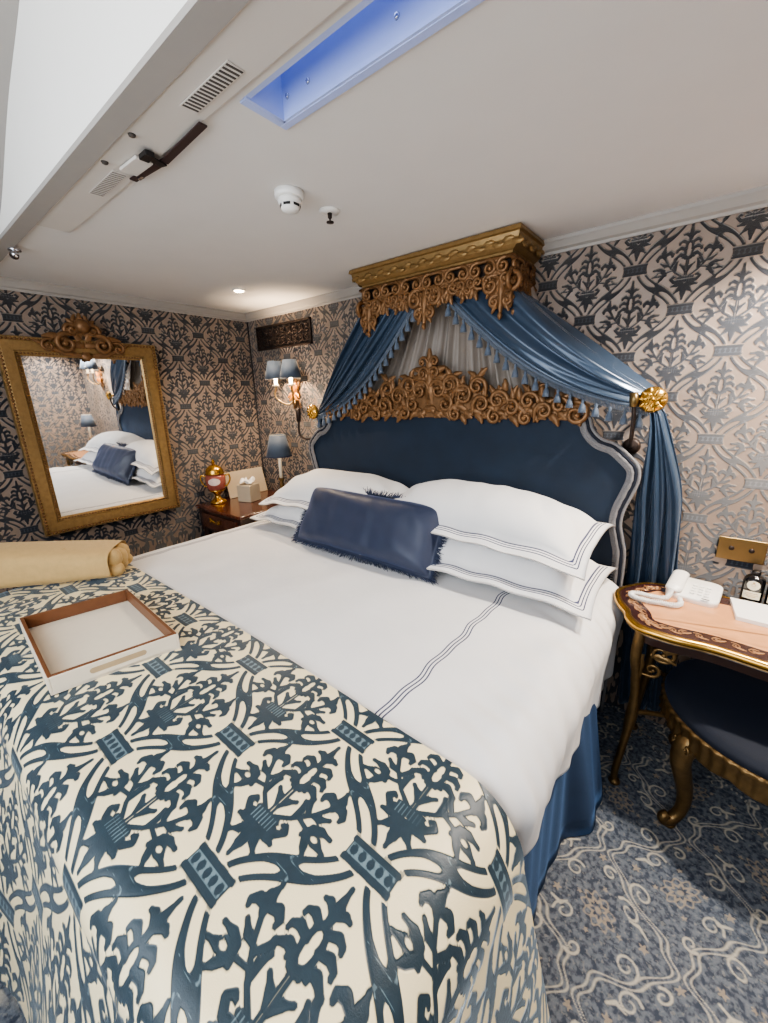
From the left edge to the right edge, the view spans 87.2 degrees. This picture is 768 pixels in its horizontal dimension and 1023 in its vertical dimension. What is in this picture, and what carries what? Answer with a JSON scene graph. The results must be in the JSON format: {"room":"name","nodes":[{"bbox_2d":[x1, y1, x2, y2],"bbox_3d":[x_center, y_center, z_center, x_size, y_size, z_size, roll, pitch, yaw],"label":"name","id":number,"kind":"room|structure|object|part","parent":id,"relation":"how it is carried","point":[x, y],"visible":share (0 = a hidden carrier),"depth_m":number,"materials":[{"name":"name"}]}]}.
{"room":"hotel bedroom","nodes":[
{"label":"hotel bedroom","id":0,"kind":"room"},
{"bbox_2d":[0,0,187,233],"bbox_3d":[-0.436,-1.129,0.661,4.130,0.581,0.001,11,20,37],"label":"wall","id":1,"kind":"structure","parent":0,"point":[70,57],"depth_m":0.96,"materials":[{"name":"paint"}]},
{"bbox_2d":[0,289,262,592],"bbox_3d":[-1.983,-0.142,2.298,0.001,2.190,3.030,11,20,37],"label":"wall","id":2,"kind":"structure","parent":0,"point":[204,363],"depth_m":2.83,"materials":[{"name":"fabric"}]},
{"bbox_2d":[0,313,180,536],"bbox_3d":[-1.701,-0.525,2.431,0.121,1.222,0.778,11,20,37],"label":"wall mirror","id":3,"kind":"object","parent":2,"relation":"attached to","point":[89,416],"visible":1,"depth_m":2.41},
{"bbox_3d":[-1.721,-0.462,2.467,0.029,0.927,0.623,11,20,37],"label":"bead moulding","id":4,"kind":"part","parent":3,"relation":"part of","materials":[{"name":"gold metal"}]},
{"bbox_3d":[-1.729,-0.464,2.473,0.018,0.890,0.586,11,20,37],"label":"glass","id":5,"kind":"part","parent":3,"relation":"part of","materials":[{"name":"mirror"}]},
{"bbox_2d":[0,276,246,321],"bbox_3d":[-1.517,-1.324,2.568,0.036,0.055,1.495,11,20,37],"label":"trim","id":6,"kind":"structure","parent":2,"relation":"attached to","point":[6,283],"depth_m":2.42,"materials":[{"name":"paint"}]},
{"bbox_2d":[0,0,767,312],"bbox_3d":[-0.449,-1.124,0.646,4.130,0.581,3.130,11,20,37],"label":"ceiling","id":7,"kind":"structure","parent":0,"point":[555,118],"depth_m":1.11,"materials":[{"name":"paint"}]},
{"bbox_2d":[7,247,21,259],"bbox_3d":[-1.506,-1.050,1.649,0.052,0.044,0.047,11,20,37],"label":"spotlight","id":8,"kind":"object","parent":7,"relation":"attached to","point":[14,252],"visible":1,"depth_m":1.64,"materials":[{"name":"silver metal"}]},
{"bbox_2d":[0,0,248,261],"bbox_3d":[-0.407,-0.847,0.755,4.110,0.013,0.053,11,20,37],"label":"ceiling beam","id":9,"kind":"structure","parent":7,"relation":"attached to","point":[197,22],"depth_m":0.84,"materials":[{"name":"grey paint"}]},
{"bbox_2d":[36,0,346,232],"bbox_3d":[0.019,-0.794,0.525,3.150,0.008,0.108,11,20,37],"label":"ceiling panel","id":10,"kind":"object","parent":7,"relation":"attached to","point":[261,32],"depth_m":0.81,"materials":[{"name":"paint"}]},
{"bbox_2d":[101,160,108,164],"bbox_3d":[-0.742,-0.926,1.072,0.018,0.005,0.018,11,20,37],"label":"cap","id":11,"kind":"object","parent":10,"relation":"attached to","point":[103,162],"visible":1,"depth_m":1.07,"materials":[{"name":"grey metal"}]},
{"bbox_2d":[89,170,126,196],"bbox_3d":[-0.809,-0.956,1.179,0.195,0.003,0.036,11,20,37],"label":"ventilation grille","id":12,"kind":"object","parent":10,"relation":"attached to","point":[114,177],"visible":1,"depth_m":1.17,"materials":[{"name":"paint"}]},
{"bbox_2d":[127,132,135,137],"bbox_3d":[-0.603,-0.898,0.965,0.018,0.005,0.018,11,20,37],"label":"cap","id":13,"kind":"object","parent":10,"relation":"attached to","point":[130,134],"visible":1,"depth_m":0.96,"materials":[{"name":"grey metal"}]},
{"bbox_2d":[119,122,206,181],"bbox_3d":[-0.574,-0.912,1.031,0.386,0.016,0.074,11,20,37],"label":"door closer","id":14,"kind":"object","parent":10,"relation":"attached to","point":[145,164],"visible":1,"depth_m":1.05,"materials":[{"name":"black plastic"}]},
{"bbox_2d":[180,59,244,113],"bbox_3d":[-0.356,-0.866,0.828,0.188,0.003,0.037,11,20,37],"label":"ventilation grille","id":15,"kind":"object","parent":10,"relation":"attached to","point":[228,72],"visible":1,"depth_m":0.82,"materials":[{"name":"metal"}]},
{"bbox_2d":[231,288,245,292],"bbox_3d":[-0.868,-1.319,2.414,0.084,0.009,0.084,11,20,37],"label":"recessed light","id":16,"kind":"object","parent":7,"relation":"in","point":[236,290],"visible":1,"depth_m":2.40,"materials":[{"name":"white plastic"}]},
{"bbox_2d":[274,185,303,214],"bbox_3d":[-0.298,-0.981,1.280,0.092,0.056,0.092,11,20,37],"label":"smoke detector","id":17,"kind":"object","parent":7,"relation":"attached to","point":[290,198],"visible":1,"depth_m":1.25,"materials":[{"name":"white plastic"}]},
{"bbox_2d":[319,206,339,223],"bbox_3d":[-0.190,-1.032,1.413,0.072,0.038,0.072,11,20,37],"label":"sprinkler","id":18,"kind":"object","parent":7,"relation":"attached to","point":[329,211],"visible":1,"depth_m":1.40,"materials":[{"name":"white plastic"}]},
{"bbox_2d":[240,0,484,129],"bbox_3d":[0.196,-0.940,0.520,1.212,0.275,0.125,11,20,37],"label":"ceiling light recess","id":19,"kind":"structure","parent":7,"relation":"attached to","point":[374,33],"depth_m":0.79,"materials":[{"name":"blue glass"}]},
{"bbox_2d":[0,702,767,1022],"bbox_3d":[-0.346,1.227,1.365,4.112,0.001,3.035,11,20,37],"label":"floor","id":20,"kind":"structure","parent":0,"point":[638,919],"depth_m":1.25,"materials":[{"name":"carpet"}]},
{"bbox_2d":[195,490,277,535],"bbox_3d":[-0.974,0.299,3.203,0.679,0.793,0.677,11,20,37],"label":"nightstand","id":21,"kind":"object","parent":20,"relation":"on","point":[233,513],"visible":0.3,"depth_m":2.91,"materials":[{"name":"brown wood"}]},
{"bbox_3d":[-1.338,0.406,3.165,0.062,0.627,0.068,11,20,37],"label":"leg","id":22,"kind":"part","parent":21,"relation":"part of","materials":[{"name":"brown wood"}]},
{"bbox_2d":[200,459,230,504],"bbox_3d":[-1.261,-0.229,3.021,0.146,0.336,0.173,11,20,37],"label":"urn","id":23,"kind":"object","parent":21,"relation":"on","point":[215,478],"visible":1,"depth_m":2.98,"materials":[{"name":"gold metal"}]},
{"bbox_3d":[-1.263,-0.316,2.996,0.144,0.077,0.144,11,20,37],"label":"lid","id":24,"kind":"part","parent":23,"relation":"part of","materials":[{"name":"gold metal"}]},
{"bbox_3d":[-1.180,-0.238,3.038,0.052,0.101,0.012,-5,17,-12],"label":"handle","id":25,"kind":"part","parent":23,"relation":"part of","materials":[{"name":"gold metal"}]},
{"bbox_3d":[-1.175,0.093,2.887,0.455,0.110,0.014,11,20,37],"label":"drawer","id":26,"kind":"part","parent":21,"relation":"part of","materials":[{"name":"brown wood"}]},
{"bbox_2d":[224,467,267,498],"bbox_3d":[-1.123,-0.240,3.292,0.064,0.199,0.350,11,20,37],"label":"folder","id":27,"kind":"object","parent":21,"relation":"on","point":[257,472],"visible":0.73,"depth_m":3.27,"materials":[{"name":"beige paper"}]},
{"bbox_2d":[236,476,260,502],"bbox_3d":[-1.036,-0.173,3.086,0.123,0.181,0.125,4,17,19],"label":"tissue box","id":28,"kind":"object","parent":21,"relation":"on","point":[248,491],"visible":1,"depth_m":3.05,"materials":[{"name":"beige cardboard"}]},
{"bbox_2d":[266,434,291,488],"bbox_3d":[-0.774,-0.325,3.014,0.189,0.492,0.189,11,20,37],"label":"table lamp","id":29,"kind":"object","parent":21,"relation":"on","point":[278,447],"visible":0.83,"depth_m":2.91,"materials":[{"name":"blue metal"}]},
{"bbox_3d":[-0.778,-0.485,2.967,0.186,0.156,0.186,11,20,37],"label":"lamp shade","id":30,"kind":"part","parent":29,"relation":"part of","materials":[{"name":"blue fabric"}]},
{"bbox_2d":[278,458,282,477],"bbox_3d":[-0.774,-0.332,3.012,0.025,0.165,0.024,11,20,37],"label":"candle","id":31,"kind":"object","parent":29,"relation":"on","point":[279,459],"depth_m":3.01,"materials":[{"name":"white wax"}]},
{"bbox_2d":[524,704,602,921],"bbox_3d":[-0.345,0.732,1.806,2.275,0.695,1.844,11,20,37],"label":"bed skirt","id":32,"kind":"object","parent":20,"relation":"on","point":[577,794],"visible":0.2,"depth_m":1.40,"materials":[{"name":"blue fabric"}]},
{"bbox_2d":[0,564,550,1022],"bbox_3d":[-0.779,0.856,1.255,2.412,0.756,0.809,11,20,37],"label":"throw","id":33,"kind":"object","parent":32,"relation":"on","point":[209,829],"visible":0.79,"depth_m":0.77,"materials":[{"name":"fabric"}]},
{"bbox_2d":[0,540,132,588],"bbox_3d":[-1.507,0.223,1.843,0.598,0.183,0.262,-5,17,-13],"label":"blanket","id":34,"kind":"object","parent":33,"relation":"on","point":[36,562],"visible":1,"depth_m":1.76,"materials":[{"name":"beige fabric"}]},
{"bbox_2d":[18,589,180,695],"bbox_3d":[-0.972,0.409,1.364,0.537,0.058,0.329,13,21,40],"label":"tray","id":35,"kind":"object","parent":33,"relation":"on","point":[79,643],"visible":1,"depth_m":1.35,"materials":[{"name":"white wood"}]},
{"bbox_2d":[130,520,623,856],"bbox_3d":[-0.238,0.487,1.943,2.239,0.433,1.341,11,20,37],"label":"duvet","id":36,"kind":"object","parent":32,"relation":"on","point":[502,685],"visible":0.62,"depth_m":1.36,"materials":[{"name":"white fabric"}]},
{"bbox_2d":[250,505,304,528],"bbox_3d":[-0.335,0.013,2.452,0.989,0.196,0.500,11,20,37],"label":"pillow","id":37,"kind":"object","parent":36,"relation":"on","point":[278,514],"visible":0.16,"depth_m":2.45,"materials":[{"name":"white fabric"}]},
{"bbox_2d":[259,469,408,509],"bbox_3d":[-0.254,-0.127,2.389,1.000,0.223,0.478,11,20,37],"label":"pillow","id":38,"kind":"object","parent":37,"relation":"on","point":[297,492],"visible":0.57,"depth_m":2.30,"materials":[{"name":"white fabric"}]},
{"bbox_2d":[290,487,447,585],"bbox_3d":[-0.101,0.069,2.041,0.974,0.356,0.244,11,20,37],"label":"cushion","id":39,"kind":"object","parent":36,"relation":"on","point":[386,531],"visible":0.8,"depth_m":1.91,"materials":[{"name":"blue fabric"}]},
{"bbox_2d":[359,538,616,620],"bbox_3d":[0.435,0.169,1.833,1.045,0.199,0.490,11,20,37],"label":"pillow","id":40,"kind":"object","parent":36,"relation":"on","point":[515,575],"visible":0.45,"depth_m":1.57,"materials":[{"name":"white fabric"}]},
{"bbox_2d":[396,479,614,580],"bbox_3d":[0.439,-0.010,1.858,1.045,0.239,0.487,11,20,37],"label":"pillow","id":41,"kind":"object","parent":40,"relation":"on","point":[544,530],"visible":0.8,"depth_m":1.63,"materials":[{"name":"white fabric"}]},
{"bbox_2d":[309,348,640,712],"bbox_3d":[0.269,-0.011,2.325,2.004,1.730,0.098,11,20,37],"label":"headboard","id":42,"kind":"object","parent":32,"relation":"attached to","point":[438,427],"visible":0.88,"depth_m":2.00,"materials":[{"name":"blue fabric"}]},
{"bbox_3d":[0.287,0.113,2.380,1.985,1.460,0.050,11,20,37],"label":"velvet panel","id":43,"kind":"part","parent":42,"relation":"part of","materials":[{"name":"blue fabric"}]},
{"bbox_2d":[608,582,767,785],"bbox_3d":[1.423,0.786,1.382,1.230,0.748,0.508,11,20,37],"label":"table","id":44,"kind":"object","parent":20,"relation":"on","point":[712,635],"visible":0.88,"depth_m":1.44,"materials":[{"name":"brown wood"}]},
{"bbox_3d":[0.947,0.763,1.561,0.074,0.717,0.048,-8,17,-20],"label":"leg","id":45,"kind":"part","parent":44,"relation":"part of","materials":[{"name":"brown metal"}]},
{"bbox_3d":[1.186,0.680,1.824,0.074,0.717,0.048,-8,17,-20],"label":"leg","id":46,"kind":"part","parent":44,"relation":"part of","materials":[{"name":"brown metal"}]},
{"bbox_2d":[628,570,722,607],"bbox_3d":[1.169,0.313,1.586,0.357,0.065,0.211,-8,18,-22],"label":"telephone","id":47,"kind":"object","parent":44,"relation":"on","point":[680,587],"visible":1,"depth_m":1.58,"materials":[{"name":"white plastic"}]},
{"bbox_3d":[1.062,0.332,1.566,0.189,0.045,0.103,2,17,11],"label":"coiled cord","id":48,"kind":"part","parent":47,"relation":"part of","materials":[{"name":"white plastic"}]},
{"bbox_2d":[730,597,767,627],"bbox_3d":[1.401,0.381,1.419,0.283,0.016,0.176,11,20,37],"label":"notepad","id":49,"kind":"object","parent":44,"relation":"on","point":[750,612],"visible":1,"depth_m":1.46,"materials":[{"name":"white paper"}]},
{"bbox_2d":[739,570,765,603],"bbox_3d":[1.412,0.286,1.542,0.066,0.128,0.067,11,20,37],"label":"toiletry bottle","id":50,"kind":"object","parent":44,"relation":"on","point":[753,586],"visible":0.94,"depth_m":1.52,"materials":[{"name":"black glass"}]},
{"bbox_2d":[763,587,767,604],"bbox_3d":[1.460,0.299,1.492,0.066,0.128,0.067,11,20,37],"label":"toiletry bottle","id":51,"kind":"object","parent":44,"relation":"on","point":[765,602],"visible":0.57,"depth_m":1.51,"materials":[{"name":"black glass"}]},
{"bbox_2d":[657,658,767,828],"bbox_3d":[1.353,0.896,1.428,0.659,0.515,0.669,-17,22,-42],"label":"stool","id":52,"kind":"object","parent":20,"relation":"on","point":[715,715],"visible":0.94,"depth_m":1.37,"materials":[{"name":"blue fabric"}]},
{"bbox_3d":[1.302,0.853,1.718,0.080,0.439,0.120,-3,16,-5],"label":"leg","id":53,"kind":"part","parent":52,"relation":"part of","materials":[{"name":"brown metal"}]},
{"bbox_3d":[1.065,0.942,1.430,0.109,0.439,0.106,11,20,37],"label":"leg","id":54,"kind":"part","parent":52,"relation":"part of","materials":[{"name":"brown metal"}]},
{"bbox_3d":[1.347,0.686,1.367,0.650,0.077,0.640,11,20,37],"label":"seat","id":55,"kind":"part","parent":52,"relation":"part of","materials":[{"name":"blue fabric"}]},
{"bbox_2d":[248,207,767,726],"bbox_3d":[0.568,-0.168,2.192,4.110,2.170,0.001,11,20,37],"label":"wall","id":56,"kind":"structure","parent":0,"point":[685,307],"depth_m":1.60,"materials":[{"name":"fabric"}]},
{"bbox_2d":[246,322,264,477],"bbox_3d":[-1.038,-0.460,3.434,0.012,2.120,0.012,11,20,37],"label":"trim","id":57,"kind":"structure","parent":56,"relation":"attached to","point":[246,322],"depth_m":3.29,"materials":[{"name":"brown wood"}]},
{"bbox_2d":[265,359,301,408],"bbox_3d":[-0.701,-0.879,2.892,0.321,0.380,0.191,11,20,37],"label":"wall sconce","id":58,"kind":"object","parent":56,"relation":"attached to","point":[289,369],"visible":0.98,"depth_m":2.84,"materials":[{"name":"blue fabric"}]},
{"bbox_3d":[-0.784,-1.012,2.892,0.151,0.120,0.151,11,20,37],"label":"lamp shade","id":59,"kind":"part","parent":58,"relation":"part of","materials":[{"name":"blue fabric"}]},
{"bbox_2d":[272,379,279,386],"bbox_3d":[-0.782,-0.938,2.913,0.056,0.075,0.056,11,20,37],"label":"candle","id":60,"kind":"object","parent":58,"relation":"on","point":[275,380],"depth_m":2.91,"materials":[{"name":"white wax"}]},
{"bbox_3d":[-0.723,-0.845,2.952,0.157,0.134,0.020,-4,16,-7],"label":"arm","id":61,"kind":"part","parent":58,"relation":"part of"},
{"bbox_3d":[-0.651,-0.986,2.789,0.151,0.120,0.151,11,20,37],"label":"lamp shade","id":62,"kind":"part","parent":58,"relation":"part of","materials":[{"name":"blue fabric"}]},
{"bbox_2d":[287,378,294,385],"bbox_3d":[-0.649,-0.912,2.811,0.056,0.075,0.056,11,20,37],"label":"candle","id":63,"kind":"object","parent":58,"relation":"on","point":[290,379],"depth_m":2.80,"materials":[{"name":"white wax"}]},
{"bbox_3d":[-0.648,-0.830,2.895,0.020,0.134,0.157,-3,16,-4],"label":"arm","id":64,"kind":"part","parent":58,"relation":"part of"},
{"bbox_3d":[-0.662,-0.873,2.940,0.125,0.132,0.011,11,20,37],"label":"glass","id":65,"kind":"part","parent":58,"relation":"part of","materials":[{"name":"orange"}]},
{"bbox_2d":[255,317,312,350],"bbox_3d":[-0.734,-1.275,2.918,0.615,0.167,0.018,11,20,37],"label":"air vent","id":66,"kind":"object","parent":56,"relation":"in","point":[297,332],"visible":1,"depth_m":2.90,"materials":[{"name":"brown metal"}]},
{"bbox_2d":[296,408,310,439],"bbox_3d":[-0.515,-0.614,2.829,0.096,0.223,0.185,11,20,37],"label":"light","id":67,"kind":"object","parent":56,"relation":"attached to","point":[298,410],"visible":0.57,"depth_m":2.77,"materials":[{"name":"brown metal"}]},
{"bbox_3d":[-0.512,-0.572,2.824,0.168,0.133,0.071,-11,19,-31],"label":"arm","id":68,"kind":"part","parent":67,"relation":"part of","materials":[{"name":"brown metal"}]},
{"bbox_2d":[306,404,318,418],"bbox_3d":[-0.432,-0.677,2.729,0.096,0.096,0.202,11,20,37],"label":"holdback","id":69,"kind":"object","parent":56,"relation":"attached to","point":[312,411],"visible":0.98,"depth_m":2.65,"materials":[{"name":"gold metal"}]},
{"bbox_2d":[349,222,544,337],"bbox_3d":[0.281,-1.052,1.970,0.913,0.326,0.336,11,20,37],"label":"canopy","id":70,"kind":"object","parent":56,"relation":"attached to","point":[504,259],"visible":0.91,"depth_m":1.78,"materials":[{"name":"brown metal"}]},
{"bbox_2d":[316,303,416,428],"bbox_3d":[-0.147,-0.209,2.576,0.986,1.927,0.214,14,22,43],"label":"curtain","id":71,"kind":"object","parent":70,"relation":"hanging from","point":[361,355],"visible":0.66,"depth_m":2.26,"materials":[{"name":"blue fabric"}]},
{"bbox_3d":[0.264,-1.164,1.928,0.903,0.086,0.300,11,20,37],"label":"cornice","id":72,"kind":"part","parent":70,"relation":"part of","materials":[{"name":"gold metal"}]},
{"bbox_2d":[361,283,595,423],"bbox_3d":[0.289,-0.825,2.168,1.620,0.660,0.056,11,20,37],"label":"curtain","id":73,"kind":"object","parent":70,"relation":"hanging from","point":[453,349],"visible":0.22,"depth_m":2.10,"materials":[{"name":"grey fabric"}]},
{"bbox_2d":[445,290,681,717],"bbox_3d":[0.788,-0.032,1.868,1.106,1.909,0.217,10,20,34],"label":"curtain","id":74,"kind":"object","parent":70,"relation":"hanging from","point":[537,340],"visible":0.78,"depth_m":1.68,"materials":[{"name":"blue fabric"}]},
{"bbox_2d":[245,185,767,321],"bbox_3d":[0.530,-1.179,1.884,4.110,0.055,0.036,11,20,37],"label":"trim","id":75,"kind":"structure","parent":56,"relation":"attached to","point":[756,198],"depth_m":1.55,"materials":[{"name":"paint"}]},
{"bbox_2d":[622,392,640,453],"bbox_3d":[1.003,-0.351,1.637,0.068,0.259,0.197,11,20,37],"label":"light","id":76,"kind":"object","parent":56,"relation":"attached to","point":[632,445],"visible":0.97,"depth_m":1.58,"materials":[{"name":"brown metal"}]},
{"bbox_3d":[1.007,-0.337,1.632,0.021,0.180,0.169,10,20,33],"label":"arm","id":77,"kind":"part","parent":76,"relation":"part of","materials":[{"name":"brown metal"}]},
{"bbox_2d":[638,386,667,412],"bbox_3d":[1.052,-0.436,1.567,0.096,0.096,0.202,11,20,37],"label":"holdback","id":78,"kind":"object","parent":56,"relation":"attached to","point":[652,399],"visible":1,"depth_m":1.50,"materials":[{"name":"gold metal"}]},
{"bbox_2d":[715,536,767,564],"bbox_3d":[1.405,0.152,1.586,0.146,0.092,0.010,11,20,37],"label":"wall socket","id":79,"kind":"object","parent":56,"relation":"attached to","point":[737,549],"visible":1,"depth_m":1.58,"materials":[{"name":"gold metal"}]}
]}

